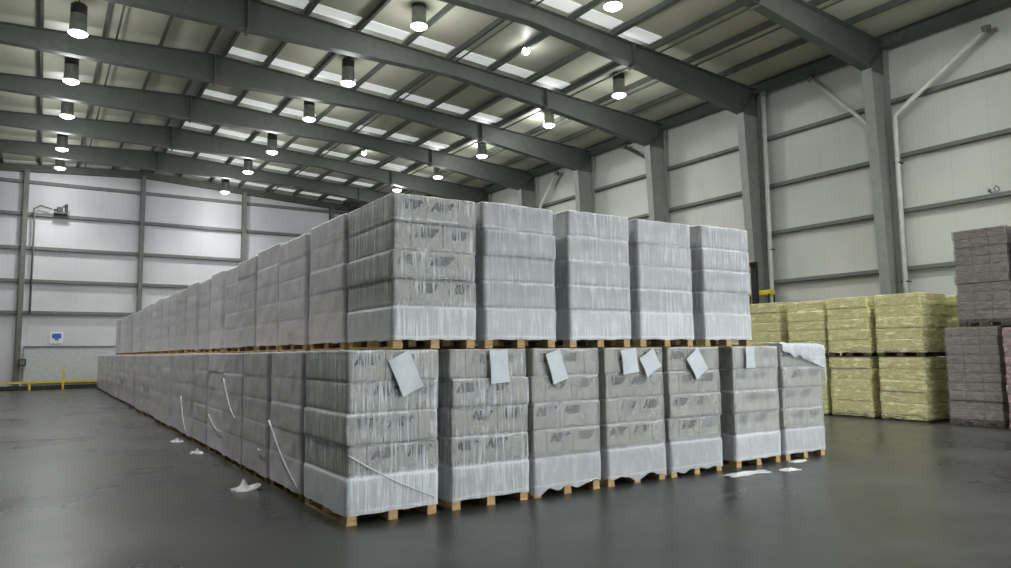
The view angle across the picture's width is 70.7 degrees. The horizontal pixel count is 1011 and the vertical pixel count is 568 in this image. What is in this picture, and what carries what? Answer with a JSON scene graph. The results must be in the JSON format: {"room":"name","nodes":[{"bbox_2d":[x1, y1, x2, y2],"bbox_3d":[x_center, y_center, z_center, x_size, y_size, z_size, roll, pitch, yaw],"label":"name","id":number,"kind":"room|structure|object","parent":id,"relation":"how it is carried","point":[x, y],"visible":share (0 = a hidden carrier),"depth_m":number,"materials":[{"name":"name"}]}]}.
{"room":"warehouse","nodes":[
{"label":"warehouse","id":0,"kind":"room"},
{"bbox_2d":[0,159,415,386],"bbox_3d":[-19.742,-0.454,38.799,33.400,11.920,0.490,3,-6,-33],"label":"wall","id":1,"kind":"structure","parent":0,"point":[128,240],"depth_m":38.03,"materials":[{"name":"metal"}]},
{"bbox_2d":[29,205,52,312],"bbox_3d":[-23.572,-1.280,36.097,0.854,5.545,0.138,3,-6,-33],"label":"cable conduit","id":2,"kind":"object","parent":1,"relation":"attached to","point":[33,237],"visible":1,"depth_m":35.91,"materials":[{"name":"metal"}]},
{"bbox_2d":[50,332,62,342],"bbox_3d":[-22.955,2.735,36.428,0.560,0.600,0.030,3,-6,-33],"label":"wall sign","id":3,"kind":"object","parent":1,"relation":"attached to","point":[55,337],"visible":1,"depth_m":36.41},
{"bbox_2d":[53,204,67,214],"bbox_3d":[-22.916,-3.856,36.689,0.638,0.530,0.380,3,-6,-33],"label":"wall fan","id":4,"kind":"object","parent":1,"relation":"attached to","point":[59,210],"visible":1,"depth_m":36.59,"materials":[{"name":"metal"}]},
{"bbox_2d":[23,346,115,381],"bbox_3d":[-22.257,4.096,36.626,4.300,1.810,0.090,3,-6,-33],"label":"sliding door","id":5,"kind":"structure","parent":1,"relation":"in","point":[43,363],"depth_m":36.39,"materials":[{"name":"metal"}]},
{"bbox_2d":[0,388,1010,567],"bbox_3d":[-3.235,3.013,13.137,33.800,0.200,60.800,3,-6,-33],"label":"floor","id":6,"kind":"structure","parent":0,"point":[88,479],"depth_m":7.24,"materials":[{"name":"concrete"}]},
{"bbox_2d":[0,369,96,390],"bbox_3d":[-22.767,4.774,35.706,7.400,1.000,0.350,3,-6,-33],"label":"guard rail","id":7,"kind":"object","parent":6,"relation":"on","point":[74,386],"visible":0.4,"depth_m":35.57,"materials":[{"name":"metal"}]},
{"bbox_2d":[103,355,106,392],"bbox_3d":[-17.497,4.040,32.069,1.004,1.654,1.303,3,-6,-33],"label":"pallet","id":8,"kind":"object","parent":6,"relation":"on","point":[105,356],"visible":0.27,"depth_m":31.51,"materials":[{"name":"grey wood"}]},
{"bbox_2d":[115,320,120,354],"bbox_3d":[-17.117,2.437,32.420,1.004,1.574,1.290,3,-6,-33],"label":"pallet","id":9,"kind":"object","parent":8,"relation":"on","point":[118,323],"visible":0.29,"depth_m":31.76,"materials":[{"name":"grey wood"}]},
{"bbox_2d":[108,355,110,395],"bbox_3d":[-16.040,3.814,29.853,1.007,1.652,1.298,3,-6,-33],"label":"pallet","id":10,"kind":"object","parent":6,"relation":"on","point":[109,355],"visible":0.18,"depth_m":29.67,"materials":[{"name":"grey wood"}]},
{"bbox_2d":[121,318,124,354],"bbox_3d":[-15.671,2.224,30.187,1.007,1.545,1.290,3,-6,-33],"label":"pallet","id":11,"kind":"object","parent":10,"relation":"on","point":[123,319],"visible":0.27,"depth_m":29.78,"materials":[{"name":"grey wood"}]},
{"bbox_2d":[109,355,113,396],"bbox_3d":[-15.333,3.700,28.713,1.009,1.648,1.299,3,-6,-33],"label":"pallet","id":12,"kind":"object","parent":6,"relation":"on","point":[112,356],"visible":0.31,"depth_m":28.39,"materials":[{"name":"grey wood"}]},
{"bbox_2d":[124,316,151,354],"bbox_3d":[-14.937,2.103,29.060,1.011,1.556,1.287,3,-6,-33],"label":"pallet","id":13,"kind":"object","parent":12,"relation":"on","point":[126,317],"visible":0.25,"depth_m":28.65,"materials":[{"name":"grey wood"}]},
{"bbox_2d":[112,355,117,398],"bbox_3d":[-14.602,3.583,27.597,1.006,1.654,1.301,3,-6,-33],"label":"pallet","id":14,"kind":"object","parent":6,"relation":"on","point":[115,361],"visible":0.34,"depth_m":26.99,"materials":[{"name":"grey wood"}]},
{"bbox_2d":[128,314,153,354],"bbox_3d":[-14.199,1.983,27.961,1.005,1.570,1.292,3,-6,-33],"label":"pallet","id":15,"kind":"object","parent":14,"relation":"on","point":[130,325],"visible":0.29,"depth_m":27.44,"materials":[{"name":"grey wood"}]},
{"bbox_2d":[116,355,120,400],"bbox_3d":[-13.839,3.468,26.502,1.004,1.659,1.303,3,-6,-33],"label":"pallet","id":16,"kind":"object","parent":6,"relation":"on","point":[119,356],"visible":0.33,"depth_m":26.14,"materials":[{"name":"grey wood"}]},
{"bbox_2d":[132,313,148,354],"bbox_3d":[-13.438,1.880,26.861,1.004,1.550,1.290,3,-6,-33],"label":"pallet","id":17,"kind":"object","parent":16,"relation":"on","point":[135,314],"visible":0.24,"depth_m":26.59,"materials":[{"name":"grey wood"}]},
{"bbox_2d":[119,355,124,402],"bbox_3d":[-13.124,3.355,25.391,1.006,1.657,1.299,3,-6,-33],"label":"pallet","id":18,"kind":"object","parent":6,"relation":"on","point":[122,373],"visible":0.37,"depth_m":24.95,"materials":[{"name":"grey wood"}]},
{"bbox_2d":[136,310,142,354],"bbox_3d":[-12.735,1.766,25.752,1.008,1.553,1.290,3,-6,-33],"label":"pallet","id":19,"kind":"object","parent":18,"relation":"on","point":[139,313],"visible":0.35,"depth_m":25.27,"materials":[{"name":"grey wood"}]},
{"bbox_2d":[123,355,128,404],"bbox_3d":[-12.387,3.247,24.292,1.007,1.649,1.298,3,-6,-33],"label":"pallet","id":20,"kind":"object","parent":6,"relation":"on","point":[126,356],"visible":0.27,"depth_m":24.00,"materials":[{"name":"grey wood"}]},
{"bbox_2d":[141,307,146,354],"bbox_3d":[-11.992,1.629,24.680,1.007,1.607,1.289,3,-6,-33],"label":"pallet","id":21,"kind":"object","parent":20,"relation":"on","point":[144,310],"visible":0.25,"depth_m":24.30,"materials":[{"name":"grey wood"}]},
{"bbox_2d":[127,355,133,407],"bbox_3d":[-11.665,3.131,23.164,1.010,1.651,1.300,3,-6,-33],"label":"pallet","id":22,"kind":"object","parent":6,"relation":"on","point":[131,357],"visible":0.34,"depth_m":22.80,"materials":[{"name":"grey wood"}]},
{"bbox_2d":[146,304,152,353],"bbox_3d":[-11.250,1.507,23.529,1.010,1.616,1.289,3,-6,-33],"label":"pallet","id":23,"kind":"object","parent":22,"relation":"on","point":[149,307],"visible":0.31,"depth_m":23.16,"materials":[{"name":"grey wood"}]},
{"bbox_2d":[132,355,136,409],"bbox_3d":[-10.928,3.018,22.054,1.006,1.650,1.301,3,-6,-33],"label":"pallet","id":24,"kind":"object","parent":6,"relation":"on","point":[135,356],"visible":0.23,"depth_m":21.88,"materials":[{"name":"grey wood"}]},
{"bbox_2d":[151,302,156,353],"bbox_3d":[-10.530,1.407,22.435,1.005,1.592,1.292,3,-6,-33],"label":"pallet","id":25,"kind":"object","parent":24,"relation":"on","point":[154,306],"visible":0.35,"depth_m":22.14,"materials":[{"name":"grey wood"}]},
{"bbox_2d":[135,355,143,413],"bbox_3d":[-10.226,2.900,20.907,1.004,1.651,1.303,3,-6,-33],"label":"pallet","id":26,"kind":"object","parent":6,"relation":"on","point":[140,358],"visible":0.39,"depth_m":20.37,"materials":[{"name":"grey wood"}]},
{"bbox_2d":[155,298,164,353],"bbox_3d":[-9.827,1.277,21.311,1.004,1.621,1.291,3,-6,-33],"label":"pallet","id":27,"kind":"object","parent":26,"relation":"on","point":[159,317],"visible":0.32,"depth_m":20.94,"materials":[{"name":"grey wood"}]},
{"bbox_2d":[142,354,150,416],"bbox_3d":[-9.473,2.788,19.824,1.006,1.654,1.299,3,-6,-33],"label":"pallet","id":28,"kind":"object","parent":6,"relation":"on","point":[146,371],"visible":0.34,"depth_m":19.41,"materials":[{"name":"grey wood"}]},
{"bbox_2d":[162,296,199,353],"bbox_3d":[-9.089,1.182,20.168,1.008,1.578,1.290,3,-6,-33],"label":"pallet","id":29,"kind":"object","parent":28,"relation":"on","point":[167,301],"visible":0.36,"depth_m":19.80,"materials":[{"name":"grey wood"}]},
{"bbox_2d":[148,354,154,419],"bbox_3d":[-8.730,2.674,18.712,1.007,1.653,1.298,3,-6,-33],"label":"pallet","id":30,"kind":"object","parent":6,"relation":"on","point":[152,357],"visible":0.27,"depth_m":18.51,"materials":[{"name":"grey wood"}]},
{"bbox_2d":[169,292,191,353],"bbox_3d":[-8.344,1.058,19.024,1.008,1.592,1.170,3,-6,-33],"label":"pallet","id":31,"kind":"object","parent":30,"relation":"on","point":[173,309],"visible":0.26,"depth_m":18.71,"materials":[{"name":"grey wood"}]},
{"bbox_2d":[154,354,162,424],"bbox_3d":[-8.037,2.560,17.574,1.010,1.651,1.300,3,-6,-33],"label":"pallet","id":32,"kind":"object","parent":6,"relation":"on","point":[158,357],"visible":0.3,"depth_m":17.25,"materials":[{"name":"grey wood"}]},
{"bbox_2d":[176,289,187,353],"bbox_3d":[-7.646,0.963,17.945,1.011,1.562,1.287,3,-6,-33],"label":"pallet","id":33,"kind":"object","parent":32,"relation":"on","point":[182,295],"visible":0.26,"depth_m":17.58,"materials":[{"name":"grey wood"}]},
{"bbox_2d":[161,354,172,429],"bbox_3d":[-7.327,2.449,16.483,1.006,1.650,1.301,3,-6,-33],"label":"pallet","id":34,"kind":"object","parent":6,"relation":"on","point":[167,370],"visible":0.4,"depth_m":16.03,"materials":[{"name":"grey wood"}]},
{"bbox_2d":[186,282,201,352],"bbox_3d":[-6.919,0.825,16.873,1.006,1.619,1.290,3,-6,-33],"label":"pallet","id":35,"kind":"object","parent":34,"relation":"on","point":[192,319],"visible":0.37,"depth_m":16.41,"materials":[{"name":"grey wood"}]},
{"bbox_2d":[171,354,181,434],"bbox_3d":[-6.561,2.330,15.373,1.004,1.659,1.303,3,-6,-33],"label":"pallet","id":36,"kind":"object","parent":6,"relation":"on","point":[177,358],"visible":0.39,"depth_m":15.09,"materials":[{"name":"grey wood"}]},
{"bbox_2d":[198,278,254,352],"bbox_3d":[-6.139,0.730,15.755,1.004,1.578,1.290,3,-6,-33],"label":"pallet","id":37,"kind":"object","parent":36,"relation":"on","point":[205,287],"visible":0.3,"depth_m":15.41,"materials":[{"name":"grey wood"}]},
{"bbox_2d":[180,353,214,441],"bbox_3d":[-5.866,2.216,14.249,1.029,1.658,1.299,3,-6,-33],"label":"pallet","id":38,"kind":"object","parent":6,"relation":"on","point":[188,360],"visible":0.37,"depth_m":13.86,"materials":[{"name":"grey wood"}]},
{"bbox_2d":[210,270,243,352],"bbox_3d":[-5.415,0.597,14.606,1.006,1.611,1.168,3,-6,-33],"label":"pallet","id":39,"kind":"object","parent":38,"relation":"on","point":[218,286],"visible":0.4,"depth_m":14.19,"materials":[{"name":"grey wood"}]},
{"bbox_2d":[193,354,208,448],"bbox_3d":[-5.121,2.108,13.156,1.009,1.650,1.306,3,-6,-33],"label":"pallet","id":40,"kind":"object","parent":6,"relation":"on","point":[201,374],"visible":0.33,"depth_m":12.78,"materials":[{"name":"grey wood"}]},
{"bbox_2d":[224,266,237,352],"bbox_3d":[-4.676,0.501,13.523,1.010,1.581,1.296,3,-6,-33],"label":"pallet","id":41,"kind":"object","parent":40,"relation":"on","point":[231,295],"visible":0.18,"depth_m":13.31,"materials":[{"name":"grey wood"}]},
{"bbox_2d":[207,353,224,457],"bbox_3d":[-4.383,1.992,12.014,1.030,1.649,1.302,3,-6,-33],"label":"pallet","id":42,"kind":"object","parent":6,"relation":"on","point":[216,361],"visible":0.3,"depth_m":11.72,"materials":[{"name":"grey wood"}]},
{"bbox_2d":[237,255,302,351],"bbox_3d":[-4.005,0.388,12.383,1.013,1.576,1.292,3,-6,-33],"label":"pallet","id":43,"kind":"object","parent":42,"relation":"on","point":[248,269],"visible":0.32,"depth_m":12.03,"materials":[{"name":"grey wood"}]},
{"bbox_2d":[0,139,446,349],"bbox_3d":[-17.226,-0.742,34.951,33.200,11.712,0.440,3,-6,-33],"label":"steel frame","id":44,"kind":"object","parent":6,"relation":"on","point":[157,161],"visible":0.63,"depth_m":35.78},
{"bbox_2d":[222,353,243,469],"bbox_3d":[-3.686,1.879,10.901,1.035,1.648,1.306,3,-6,-33],"label":"pallet","id":45,"kind":"object","parent":6,"relation":"on","point":[233,380],"visible":0.29,"depth_m":10.54,"materials":[{"name":"grey wood"}]},
{"bbox_2d":[256,243,302,351],"bbox_3d":[-3.270,0.258,11.264,1.008,1.605,1.296,3,-6,-33],"label":"pallet","id":46,"kind":"object","parent":45,"relation":"on","point":[267,324],"visible":0.35,"depth_m":10.93,"materials":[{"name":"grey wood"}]},
{"bbox_2d":[0,110,489,202],"bbox_3d":[-14.742,-1.130,31.159,33.200,11.712,0.440,3,-6,-33],"label":"steel frame","id":47,"kind":"object","parent":6,"relation":"on","point":[168,137],"visible":0.66,"depth_m":32.56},
{"bbox_2d":[231,479,262,491],"bbox_3d":[-3.127,2.421,8.637,0.397,0.122,0.360,3,-6,-33],"label":"scrap","id":48,"kind":"object","parent":6,"relation":"on","point":[243,487],"visible":1,"depth_m":8.56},
{"bbox_2d":[242,352,271,483],"bbox_3d":[-2.956,1.763,9.791,1.031,1.653,1.307,3,-6,-33],"label":"pallet","id":49,"kind":"object","parent":6,"relation":"on","point":[257,366],"visible":0.37,"depth_m":9.40,"materials":[{"name":"grey wood"}]},
{"bbox_2d":[278,233,339,350],"bbox_3d":[-2.559,0.169,10.160,1.007,1.559,1.292,3,-6,-33],"label":"pallet","id":50,"kind":"object","parent":49,"relation":"on","point":[294,255],"visible":0.34,"depth_m":9.77,"materials":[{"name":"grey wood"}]},
{"bbox_2d":[0,72,536,207],"bbox_3d":[-12.258,-1.518,27.366,33.200,11.712,0.440,3,-6,-33],"label":"steel frame","id":51,"kind":"object","parent":6,"relation":"on","point":[189,108],"visible":0.8,"depth_m":28.95,"materials":[{"name":"metal"}]},
{"bbox_2d":[268,351,308,501],"bbox_3d":[-2.203,1.647,8.673,1.037,1.656,1.305,3,-6,-33],"label":"pallet","id":52,"kind":"object","parent":6,"relation":"on","point":[288,372],"visible":0.29,"depth_m":8.29,"materials":[{"name":"grey wood"}]},
{"bbox_2d":[309,213,402,350],"bbox_3d":[-1.809,0.036,9.059,1.009,1.599,1.294,3,-6,-33],"label":"pallet","id":53,"kind":"object","parent":52,"relation":"on","point":[329,244],"visible":0.39,"depth_m":8.68,"materials":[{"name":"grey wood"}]},
{"bbox_2d":[0,21,594,212],"bbox_3d":[-9.774,-1.905,23.574,33.200,11.712,0.440,3,-6,-33],"label":"steel frame","id":54,"kind":"object","parent":6,"relation":"on","point":[205,67],"visible":0.8,"depth_m":25.15,"materials":[{"name":"metal"}]},
{"bbox_2d":[304,349,438,526],"bbox_3d":[-1.443,1.530,7.556,1.022,1.659,1.359,3,-6,-33],"label":"pallet","id":55,"kind":"object","parent":6,"relation":"on","point":[370,422],"visible":1,"depth_m":7.07,"materials":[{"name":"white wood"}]},
{"bbox_2d":[347,192,475,349],"bbox_3d":[-1.073,-0.074,7.971,1.023,1.596,1.287,3,-6,-33],"label":"pallet","id":56,"kind":"object","parent":55,"relation":"on","point":[410,266],"visible":1,"depth_m":7.50,"materials":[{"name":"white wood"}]},
{"bbox_2d":[104,0,668,222],"bbox_3d":[-7.290,-2.293,19.782,33.200,11.712,0.440,3,-6,-33],"label":"steel frame","id":57,"kind":"object","parent":6,"relation":"on","point":[254,17],"visible":0.82,"depth_m":23.08,"materials":[{"name":"metal"}]},
{"bbox_2d":[435,348,528,510],"bbox_3d":[-0.500,1.578,8.168,1.019,1.659,1.361,3,-6,-33],"label":"pallet","id":58,"kind":"object","parent":6,"relation":"on","point":[482,408],"visible":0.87,"depth_m":7.61,"materials":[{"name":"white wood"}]},
{"bbox_2d":[450,202,555,348],"bbox_3d":[-0.171,-0.040,8.555,1.015,1.617,1.285,3,-6,-33],"label":"pallet","id":59,"kind":"object","parent":58,"relation":"on","point":[515,256],"visible":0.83,"depth_m":8.01,"materials":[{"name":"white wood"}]},
{"bbox_2d":[522,348,600,497],"bbox_3d":[0.371,1.621,8.734,1.021,1.658,1.356,3,-6,-33],"label":"pallet","id":60,"kind":"object","parent":6,"relation":"on","point":[564,452],"visible":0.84,"depth_m":8.17,"materials":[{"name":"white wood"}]},
{"bbox_2d":[528,210,630,347],"bbox_3d":[0.813,-0.002,9.197,1.021,1.639,1.284,3,-6,-33],"label":"pallet","id":61,"kind":"object","parent":60,"relation":"on","point":[592,268],"visible":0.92,"depth_m":8.62,"materials":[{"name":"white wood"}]},
{"bbox_2d":[438,0,768,304],"bbox_3d":[-4.805,-2.681,15.990,33.200,11.712,0.440,3,-6,-33],"label":"steel frame","id":62,"kind":"object","parent":6,"relation":"on","point":[733,96],"visible":0.8,"depth_m":23.63,"materials":[{"name":"metal"}]},
{"bbox_2d":[595,347,666,486],"bbox_3d":[1.273,1.666,9.322,1.022,1.659,1.359,3,-6,-33],"label":"pallet","id":63,"kind":"object","parent":6,"relation":"on","point":[632,443],"visible":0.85,"depth_m":8.77,"materials":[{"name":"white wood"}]},
{"bbox_2d":[580,219,693,347],"bbox_3d":[1.754,0.048,9.815,1.022,1.635,1.277,3,-6,-33],"label":"pallet","id":64,"kind":"object","parent":63,"relation":"on","point":[661,300],"visible":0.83,"depth_m":9.25,"materials":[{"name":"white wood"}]},
{"bbox_2d":[649,347,722,477],"bbox_3d":[2.164,1.710,9.901,1.016,1.659,1.358,3,-6,-33],"label":"pallet","id":65,"kind":"object","parent":6,"relation":"on","point":[690,408],"visible":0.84,"depth_m":9.35,"materials":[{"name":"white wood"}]},
{"bbox_2d":[646,225,751,346],"bbox_3d":[2.753,0.082,10.463,1.017,1.664,1.282,3,-6,-33],"label":"pallet","id":66,"kind":"object","parent":65,"relation":"on","point":[721,289],"visible":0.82,"depth_m":9.88,"materials":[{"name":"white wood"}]},
{"bbox_2d":[724,470,771,477],"bbox_3d":[3.167,2.454,9.297,0.880,0.034,0.268,2,-6,-30],"label":"scrap","id":67,"kind":"object","parent":6,"relation":"on","point":[743,473],"visible":1,"depth_m":9.24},
{"bbox_2d":[716,346,780,467],"bbox_3d":[3.218,1.762,10.585,1.022,1.659,1.359,3,-6,-33],"label":"pallet","id":68,"kind":"object","parent":6,"relation":"on","point":[750,431],"visible":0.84,"depth_m":10.01,"materials":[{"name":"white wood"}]},
{"bbox_2d":[749,262,774,304],"bbox_3d":[7.870,1.500,23.026,0.980,4.410,2.700,3,-6,-33],"label":"truck","id":69,"kind":"object","parent":6,"relation":"on","point":[755,293],"visible":0.09,"depth_m":22.93,"materials":[{"name":"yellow metal"}]},
{"bbox_2d":[759,92,774,302],"bbox_3d":[9.116,-1.467,24.541,0.262,10.580,0.225,3,-6,-33],"label":"downpipe","id":70,"kind":"object","parent":6,"relation":"on","point":[762,95],"visible":0.8,"depth_m":24.63,"materials":[{"name":"plastic"}]},
{"bbox_2d":[751,342,826,460],"bbox_3d":[4.135,1.780,11.186,1.064,1.717,1.362,3,-6,-33],"label":"pallet","id":71,"kind":"object","parent":6,"relation":"on","point":[802,428],"visible":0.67,"depth_m":10.62,"materials":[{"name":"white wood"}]},
{"bbox_2d":[736,0,902,294],"bbox_3d":[-2.321,-3.068,12.197,33.200,11.712,0.440,3,-6,-33],"label":"steel frame","id":72,"kind":"object","parent":6,"relation":"on","point":[841,39],"visible":0.73,"depth_m":20.83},
{"bbox_2d":[807,76,865,124],"bbox_3d":[10.671,-1.681,22.206,0.212,10.530,2.162,3,-6,-33],"label":"downpipe","id":73,"kind":"object","parent":72,"relation":"attached to","point":[811,79],"visible":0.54,"depth_m":22.64,"materials":[{"name":"plastic"}]},
{"bbox_2d":[892,24,990,293],"bbox_3d":[12.280,-1.760,19.714,0.227,10.180,2.734,3,-7,-34],"label":"downpipe","id":74,"kind":"object","parent":72,"relation":"attached to","point":[985,29],"visible":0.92,"depth_m":20.63,"materials":[{"name":"plastic"}]},
{"bbox_2d":[818,357,841,415],"bbox_3d":[7.908,2.529,17.862,1.170,1.394,1.034,3,-6,-33],"label":"pallet","id":75,"kind":"object","parent":6,"relation":"on","point":[827,400],"visible":0.19,"depth_m":17.22,"materials":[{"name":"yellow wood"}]},
{"bbox_2d":[787,301,841,356],"bbox_3d":[7.930,1.145,18.002,1.170,1.376,1.054,3,-6,-33],"label":"pallet","id":76,"kind":"object","parent":75,"relation":"on","point":[808,321],"visible":0.56,"depth_m":17.63,"materials":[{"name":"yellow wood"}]},
{"bbox_2d":[829,357,885,418],"bbox_3d":[8.524,2.434,16.933,1.168,1.395,1.038,3,-6,-33],"label":"pallet","id":77,"kind":"object","parent":6,"relation":"on","point":[856,384],"visible":0.72,"depth_m":16.54,"materials":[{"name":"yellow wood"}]},
{"bbox_2d":[825,296,889,356],"bbox_3d":[8.500,1.038,17.042,1.168,1.396,1.059,3,-6,-33],"label":"pallet","id":78,"kind":"object","parent":77,"relation":"on","point":[851,324],"visible":0.83,"depth_m":16.66,"materials":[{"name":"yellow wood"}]},
{"bbox_2d":[879,357,950,422],"bbox_3d":[9.169,2.331,15.928,1.176,1.395,1.041,3,-6,-33],"label":"pallet","id":79,"kind":"object","parent":6,"relation":"on","point":[913,388],"visible":0.95,"depth_m":15.57,"materials":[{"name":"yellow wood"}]},
{"bbox_2d":[874,292,946,356],"bbox_3d":[9.174,0.938,16.109,1.176,1.403,1.061,3,-6,-33],"label":"pallet","id":80,"kind":"object","parent":79,"relation":"on","point":[911,324],"visible":1,"depth_m":15.75,"materials":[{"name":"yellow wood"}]},
{"bbox_2d":[944,326,1010,428],"bbox_3d":[9.951,1.899,14.744,1.178,2.014,1.060,3,-6,-33],"label":"pallet","id":81,"kind":"object","parent":6,"relation":"on","point":[977,381],"visible":0.91,"depth_m":14.39,"materials":[{"name":"brown wood"}]},
{"bbox_2d":[952,225,1010,326],"bbox_3d":[10.092,-0.123,14.730,1.126,1.995,1.040,3,-6,-33],"label":"pallet","id":82,"kind":"object","parent":81,"relation":"on","point":[982,255],"visible":1,"depth_m":14.41,"materials":[{"name":"brown wood"}]},
{"bbox_2d":[1002,328,1010,428],"bbox_3d":[10.422,1.811,13.658,1.178,1.974,1.059,3,-6,-33],"label":"pallet","id":83,"kind":"object","parent":6,"relation":"on","point":[1006,332],"visible":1,"depth_m":13.76,"materials":[{"name":"brown wood"}]},
{"bbox_3d":[-0.390,1.740,9.895,1.004,1.659,1.303,3,-6,-33],"label":"pallet","id":84,"kind":"object","parent":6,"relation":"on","visible":0},
{"bbox_2d":[476,341,562,348],"bbox_3d":[0.081,0.134,10.312,1.004,1.595,1.290,3,-6,-33],"label":"pallet","id":85,"kind":"object","parent":84,"relation":"on","point":[530,343],"visible":0.02,"depth_m":9.77,"materials":[{"name":"brown wood"}]},
{"bbox_3d":[7.250,2.638,18.928,1.172,1.394,1.026,3,-6,-33],"label":"pallet","id":86,"kind":"object","parent":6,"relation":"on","visible":0},
{"bbox_2d":[750,302,797,346],"bbox_3d":[7.227,1.236,19.041,1.174,1.406,1.047,3,-6,-33],"label":"pallet","id":87,"kind":"object","parent":86,"relation":"on","point":[769,323],"visible":0.53,"depth_m":18.59,"materials":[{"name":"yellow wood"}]},
{"bbox_3d":[10.676,2.346,16.168,1.174,1.374,1.057,3,-6,-33],"label":"pallet","id":88,"kind":"object","parent":6,"relation":"on","visible":0},
{"bbox_2d":[938,295,1002,354],"bbox_3d":[10.654,0.952,16.297,1.165,1.375,1.053,3,-6,-33],"label":"pallet","id":89,"kind":"object","parent":88,"relation":"on","point":[951,308],"visible":0.09,"depth_m":16.13,"materials":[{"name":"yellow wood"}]},
{"bbox_2d":[0,0,1010,204],"bbox_3d":[-6.084,-7.925,18.358,33.700,1.512,50.750,3,-6,-33],"label":"ceiling","id":90,"kind":"structure","parent":0,"point":[724,38],"depth_m":24.19,"materials":[{"name":"metal"}]},
{"bbox_2d":[54,159,65,169],"bbox_3d":[-21.860,-6.069,34.980,0.496,0.960,0.496,3,-6,-33],"label":"lamp","id":91,"kind":"object","parent":90,"relation":"hanging from","point":[59,164],"visible":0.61,"depth_m":34.79,"materials":[{"name":"metal"}]},
{"bbox_2d":[55,133,68,151],"bbox_3d":[-19.467,-6.368,31.299,0.496,1.092,0.496,3,-6,-33],"label":"lamp","id":92,"kind":"object","parent":90,"relation":"hanging from","point":[62,139],"visible":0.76,"depth_m":31.12,"materials":[{"name":"metal"}]},
{"bbox_2d":[60,101,73,118],"bbox_3d":[-16.913,-6.857,27.502,0.496,0.960,0.496,3,-6,-33],"label":"lamp","id":93,"kind":"object","parent":90,"relation":"hanging from","point":[67,108],"visible":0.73,"depth_m":27.33,"materials":[{"name":"metal"}]},
{"bbox_2d":[62,56,79,84],"bbox_3d":[-14.463,-7.171,23.741,0.496,1.037,0.496,3,-6,-33],"label":"lamp","id":94,"kind":"object","parent":90,"relation":"hanging from","point":[71,65],"visible":0.8,"depth_m":23.57,"materials":[{"name":"metal"}]},
{"bbox_2d":[68,0,87,37],"bbox_3d":[-11.930,-7.491,19.913,0.496,1.184,0.496,3,-6,-33],"label":"lamp","id":95,"kind":"object","parent":90,"relation":"hanging from","point":[78,11],"visible":1,"depth_m":19.74,"materials":[{"name":"metal"}]},
{"bbox_2d":[220,178,229,193],"bbox_3d":[-15.483,-5.599,39.349,0.496,1.251,0.496,3,-6,-33],"label":"lamp","id":96,"kind":"object","parent":90,"relation":"hanging from","point":[224,182],"visible":0.77,"depth_m":39.16,"materials":[{"name":"metal"}]},
{"bbox_2d":[243,158,252,173],"bbox_3d":[-12.858,-6.045,35.595,0.496,1.114,0.496,3,-6,-33],"label":"lamp","id":97,"kind":"object","parent":90,"relation":"hanging from","point":[248,163],"visible":0.78,"depth_m":35.41,"materials":[{"name":"metal"}]},
{"bbox_2d":[266,133,277,154],"bbox_3d":[-10.391,-6.384,31.727,0.496,1.232,0.496,3,-6,-33],"label":"lamp","id":98,"kind":"object","parent":90,"relation":"hanging from","point":[271,137],"visible":0.88,"depth_m":31.54,"materials":[{"name":"metal"}]},
{"bbox_2d":[302,100,314,121],"bbox_3d":[-7.749,-6.881,28.109,0.496,0.960,0.496,3,-6,-33],"label":"lamp","id":99,"kind":"object","parent":90,"relation":"hanging from","point":[309,106],"visible":0.81,"depth_m":27.93,"materials":[{"name":"metal"}]},
{"bbox_2d":[341,55,354,86],"bbox_3d":[-5.347,-7.241,24.200,0.496,1.050,0.496,3,-6,-33],"label":"lamp","id":100,"kind":"object","parent":90,"relation":"hanging from","point":[347,62],"visible":0.98,"depth_m":24.03,"materials":[{"name":"metal"}]},
{"bbox_2d":[410,2,427,30],"bbox_3d":[-2.516,-7.870,20.720,0.496,0.960,0.496,3,-6,-33],"label":"lamp","id":101,"kind":"object","parent":90,"relation":"hanging from","point":[418,23],"visible":0.96,"depth_m":20.54,"materials":[{"name":"metal"}]},
{"bbox_2d":[433,167,442,178],"bbox_3d":[-3.434,-5.815,36.226,0.496,0.960,0.496,3,-6,-33],"label":"lamp","id":102,"kind":"object","parent":90,"relation":"hanging from","point":[437,171],"visible":0.66,"depth_m":36.03,"materials":[{"name":"metal"}]},
{"bbox_2d":[477,142,486,158],"bbox_3d":[-1.073,-6.197,32.413,0.496,0.960,0.496,3,-6,-33],"label":"lamp","id":103,"kind":"object","parent":90,"relation":"hanging from","point":[481,147],"visible":0.76,"depth_m":32.23,"materials":[{"name":"metal"}]},
{"bbox_2d":[543,111,554,127],"bbox_3d":[1.753,-6.801,28.806,0.496,0.960,0.496,3,-6,-33],"label":"lamp","id":104,"kind":"object","parent":90,"relation":"hanging from","point":[548,116],"visible":0.66,"depth_m":28.62,"materials":[{"name":"metal"}]},
{"bbox_2d":[603,0,622,11],"bbox_3d":[2.818,-7.676,18.735,0.496,0.960,0.496,3,-6,-33],"label":"lamp","id":105,"kind":"object","parent":90,"relation":"hanging from","point":[610,5],"visible":1,"depth_m":18.57,"materials":[{"name":"metal"}]},
{"bbox_2d":[612,72,625,98],"bbox_3d":[3.952,-6.966,24.864,0.496,0.960,0.496,3,-6,-33],"label":"lamp","id":106,"kind":"object","parent":90,"relation":"hanging from","point":[619,79],"visible":0.91,"depth_m":24.69,"materials":[{"name":"metal"}]},
{"bbox_2d":[453,5,1010,356],"bbox_3d":[7.953,-1.421,26.888,0.350,10.958,50.750,3,-6,-33],"label":"wall","id":107,"kind":"structure","parent":0,"point":[955,136],"depth_m":22.56,"materials":[{"name":"metal"}]},
{"bbox_2d":[538,171,558,207],"bbox_3d":[2.156,-0.276,35.215,0.270,10.380,1.825,3,-6,-33],"label":"downpipe","id":108,"kind":"object","parent":107,"relation":"attached to","point":[556,173],"visible":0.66,"depth_m":35.43,"materials":[{"name":"metal"}]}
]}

